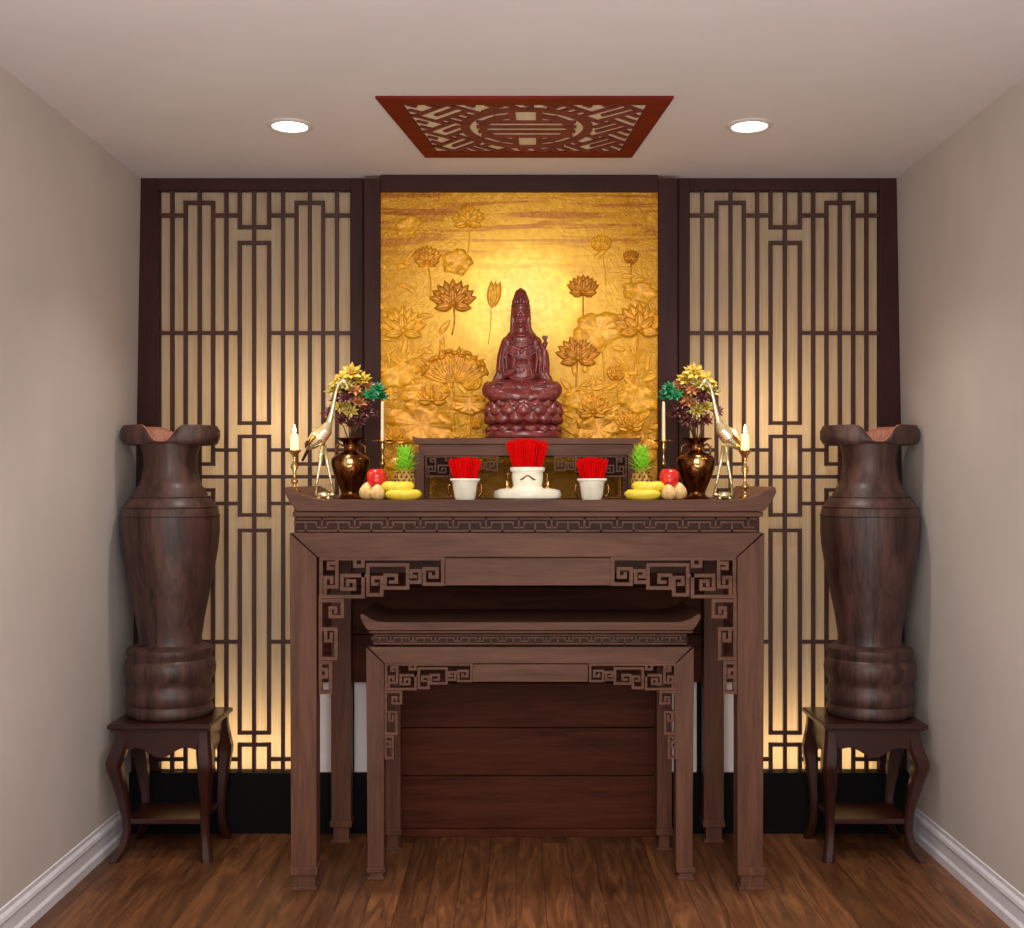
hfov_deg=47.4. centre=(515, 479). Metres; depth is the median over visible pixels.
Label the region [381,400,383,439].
candle
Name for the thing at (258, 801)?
trim
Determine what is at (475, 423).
flower
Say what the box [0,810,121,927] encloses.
baseboard
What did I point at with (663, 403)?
candle
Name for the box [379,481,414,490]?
banana
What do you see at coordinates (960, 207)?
wall
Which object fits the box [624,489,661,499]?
banana
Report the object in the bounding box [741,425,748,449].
candle
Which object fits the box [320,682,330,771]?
trim
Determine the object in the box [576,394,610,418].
flower
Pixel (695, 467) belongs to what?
brass vase
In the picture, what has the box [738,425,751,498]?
candlestick
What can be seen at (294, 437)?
candle
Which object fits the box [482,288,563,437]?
seated statue
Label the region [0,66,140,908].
wall
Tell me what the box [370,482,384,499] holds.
pear
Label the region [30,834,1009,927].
floor
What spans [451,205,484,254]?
flower
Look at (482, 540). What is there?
altar table
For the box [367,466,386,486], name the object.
apple
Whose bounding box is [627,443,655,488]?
pineapple
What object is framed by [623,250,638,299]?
flower
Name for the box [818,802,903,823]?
shelf
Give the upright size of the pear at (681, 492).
0.070 m
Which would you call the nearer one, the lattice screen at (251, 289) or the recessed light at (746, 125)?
the recessed light at (746, 125)
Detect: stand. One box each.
[105,707,233,863]
[412,436,641,498]
[802,707,929,863]
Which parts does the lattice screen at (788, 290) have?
rail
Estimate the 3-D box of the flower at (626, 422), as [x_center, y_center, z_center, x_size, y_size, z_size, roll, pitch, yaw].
[0.450,-0.229,4.593,0.126,0.093,0.024,0,0,0]
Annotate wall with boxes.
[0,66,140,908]
[896,78,1023,894]
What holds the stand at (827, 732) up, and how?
on the floor
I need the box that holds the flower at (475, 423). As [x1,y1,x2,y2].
[471,419,480,428]
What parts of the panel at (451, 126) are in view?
frame rail, frame rail, frame rail, frame rail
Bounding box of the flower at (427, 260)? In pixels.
[413,246,441,299]
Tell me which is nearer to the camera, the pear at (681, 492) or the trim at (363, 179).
the pear at (681, 492)
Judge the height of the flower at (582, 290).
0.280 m
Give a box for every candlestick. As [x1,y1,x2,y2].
[288,424,300,491]
[373,400,391,468]
[654,399,672,468]
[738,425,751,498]
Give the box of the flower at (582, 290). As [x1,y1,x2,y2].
[567,275,598,315]
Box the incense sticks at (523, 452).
[506,438,548,466]
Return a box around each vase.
[119,424,220,721]
[331,438,369,498]
[542,336,547,347]
[677,438,715,498]
[819,424,920,721]
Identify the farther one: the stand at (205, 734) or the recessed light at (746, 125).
the stand at (205, 734)
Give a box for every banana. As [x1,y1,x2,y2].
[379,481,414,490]
[385,489,421,499]
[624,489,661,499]
[631,481,666,490]
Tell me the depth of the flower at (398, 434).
4.59 m
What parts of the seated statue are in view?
crown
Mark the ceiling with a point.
(167, 88)
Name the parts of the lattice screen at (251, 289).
rail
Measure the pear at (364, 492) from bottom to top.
0.070 m
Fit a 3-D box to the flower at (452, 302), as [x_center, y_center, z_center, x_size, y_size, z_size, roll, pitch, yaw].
[-0.248,-0.683,4.593,0.189,0.224,0.024,0,0,0]
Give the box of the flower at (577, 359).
[555,337,600,424]
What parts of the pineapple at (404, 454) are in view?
crown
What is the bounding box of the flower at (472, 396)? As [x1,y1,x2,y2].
[462,376,482,419]
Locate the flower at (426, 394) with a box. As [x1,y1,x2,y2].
[416,384,449,405]
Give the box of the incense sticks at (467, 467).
[448,457,480,477]
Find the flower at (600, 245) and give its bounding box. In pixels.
[590,235,611,284]
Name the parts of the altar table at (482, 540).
leg, leg, handle, incense burner, handle, handle, incense burner, moulding, handle, handle, incense burner, handle, leg, leg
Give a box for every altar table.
[285,467,775,890]
[360,601,700,879]
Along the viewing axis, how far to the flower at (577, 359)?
4.59 m
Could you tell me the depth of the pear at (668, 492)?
4.02 m
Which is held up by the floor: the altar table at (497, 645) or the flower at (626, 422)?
the altar table at (497, 645)
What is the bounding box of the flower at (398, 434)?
[384,426,406,444]
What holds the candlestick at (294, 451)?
on the altar table at (482, 540)
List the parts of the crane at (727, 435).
leg, leg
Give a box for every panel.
[323,573,731,836]
[364,175,676,496]
[375,96,673,157]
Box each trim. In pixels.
[129,769,909,833]
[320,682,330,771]
[353,682,701,772]
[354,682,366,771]
[363,179,677,483]
[672,682,696,771]
[724,682,733,771]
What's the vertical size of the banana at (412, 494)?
0.039 m
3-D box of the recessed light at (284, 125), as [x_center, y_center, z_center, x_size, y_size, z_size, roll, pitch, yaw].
[-0.765,-1.197,3.946,0.156,0.008,0.156,0,0,0]
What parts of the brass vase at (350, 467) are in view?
handle, handle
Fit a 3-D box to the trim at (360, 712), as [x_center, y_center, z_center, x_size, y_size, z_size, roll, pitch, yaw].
[-0.580,0.963,4.645,0.127,0.401,0.030,0,0,0]
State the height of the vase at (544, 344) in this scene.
0.048 m
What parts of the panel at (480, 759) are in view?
rail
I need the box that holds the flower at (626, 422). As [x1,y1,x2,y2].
[615,411,645,433]
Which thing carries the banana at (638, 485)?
on the banana at (632, 494)
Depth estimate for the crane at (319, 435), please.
4.07 m
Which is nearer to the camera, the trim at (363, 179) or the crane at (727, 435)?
the crane at (727, 435)
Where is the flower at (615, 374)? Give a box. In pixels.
[606,365,625,404]
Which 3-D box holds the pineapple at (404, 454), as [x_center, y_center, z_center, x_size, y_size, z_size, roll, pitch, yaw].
[-0.392,-0.031,4.110,0.113,0.200,0.118,0,0,0]
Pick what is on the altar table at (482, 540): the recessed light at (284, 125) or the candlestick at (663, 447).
the candlestick at (663, 447)
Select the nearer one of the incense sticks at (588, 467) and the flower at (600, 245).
the incense sticks at (588, 467)
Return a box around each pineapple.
[390,444,419,488]
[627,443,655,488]
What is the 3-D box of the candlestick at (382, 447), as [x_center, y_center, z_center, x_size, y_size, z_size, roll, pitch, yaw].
[-0.499,-0.116,4.360,0.075,0.370,0.075,0,0,0]
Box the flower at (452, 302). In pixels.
[429,279,476,334]
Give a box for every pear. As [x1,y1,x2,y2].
[359,482,371,499]
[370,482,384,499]
[661,482,675,499]
[674,482,686,499]
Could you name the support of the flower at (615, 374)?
on the relief panel at (594, 257)
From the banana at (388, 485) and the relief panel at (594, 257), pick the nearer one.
the banana at (388, 485)
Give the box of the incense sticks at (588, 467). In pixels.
[576,457,607,477]
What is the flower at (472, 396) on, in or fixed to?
on the relief panel at (594, 257)
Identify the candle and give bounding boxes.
[291,424,297,449]
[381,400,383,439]
[662,399,664,439]
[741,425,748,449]
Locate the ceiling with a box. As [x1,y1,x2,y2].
[0,0,1023,178]
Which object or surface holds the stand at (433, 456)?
on the altar table at (482, 540)
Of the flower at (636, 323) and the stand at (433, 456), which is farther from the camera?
the flower at (636, 323)
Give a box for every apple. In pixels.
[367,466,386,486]
[659,466,678,486]
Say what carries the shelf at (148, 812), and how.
attached to the stand at (205, 734)
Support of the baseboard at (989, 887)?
attached to the wall at (960, 207)
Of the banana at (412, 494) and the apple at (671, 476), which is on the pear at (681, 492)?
the apple at (671, 476)
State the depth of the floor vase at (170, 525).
4.33 m
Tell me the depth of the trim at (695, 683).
4.63 m
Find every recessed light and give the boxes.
[267,118,312,133]
[726,118,772,133]
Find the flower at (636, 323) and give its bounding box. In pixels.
[615,302,657,385]
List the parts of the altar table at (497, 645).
leg, leg, moulding, leg, leg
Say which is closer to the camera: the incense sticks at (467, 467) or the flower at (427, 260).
the incense sticks at (467, 467)
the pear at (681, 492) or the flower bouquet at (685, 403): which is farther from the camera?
the flower bouquet at (685, 403)
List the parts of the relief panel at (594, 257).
frame rail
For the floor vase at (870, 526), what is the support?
on the stand at (827, 732)
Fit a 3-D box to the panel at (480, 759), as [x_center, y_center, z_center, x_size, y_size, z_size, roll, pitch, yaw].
[0.024,0.749,4.591,1.704,1.301,0.042,0,0,0]
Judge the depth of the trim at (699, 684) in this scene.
4.62 m
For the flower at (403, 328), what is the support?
on the relief panel at (594, 257)
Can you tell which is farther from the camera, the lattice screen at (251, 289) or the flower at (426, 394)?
the lattice screen at (251, 289)
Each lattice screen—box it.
[131,178,362,770]
[678,178,906,770]
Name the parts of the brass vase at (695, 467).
handle, handle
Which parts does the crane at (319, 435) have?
leg, leg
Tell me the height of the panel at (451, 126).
0.009 m
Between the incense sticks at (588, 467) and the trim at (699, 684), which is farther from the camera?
the trim at (699, 684)
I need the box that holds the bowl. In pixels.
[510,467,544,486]
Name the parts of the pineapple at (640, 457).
crown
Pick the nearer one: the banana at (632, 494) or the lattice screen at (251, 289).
the banana at (632, 494)
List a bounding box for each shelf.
[131,802,216,823]
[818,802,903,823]
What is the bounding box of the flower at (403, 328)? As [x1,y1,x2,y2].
[381,306,426,359]
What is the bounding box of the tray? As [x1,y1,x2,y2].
[494,487,560,499]
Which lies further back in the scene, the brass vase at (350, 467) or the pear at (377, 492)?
the brass vase at (350, 467)
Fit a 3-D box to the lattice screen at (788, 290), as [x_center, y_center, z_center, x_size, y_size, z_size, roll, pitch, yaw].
[1.101,-0.011,4.663,0.910,2.381,0.050,0,0,0]
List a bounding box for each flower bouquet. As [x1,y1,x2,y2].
[319,362,389,437]
[658,362,723,437]
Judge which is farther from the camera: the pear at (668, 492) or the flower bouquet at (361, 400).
the flower bouquet at (361, 400)
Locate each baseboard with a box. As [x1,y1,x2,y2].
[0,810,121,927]
[913,808,1023,927]
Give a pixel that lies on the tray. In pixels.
(514, 493)
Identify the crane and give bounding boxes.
[301,379,348,498]
[699,379,746,499]

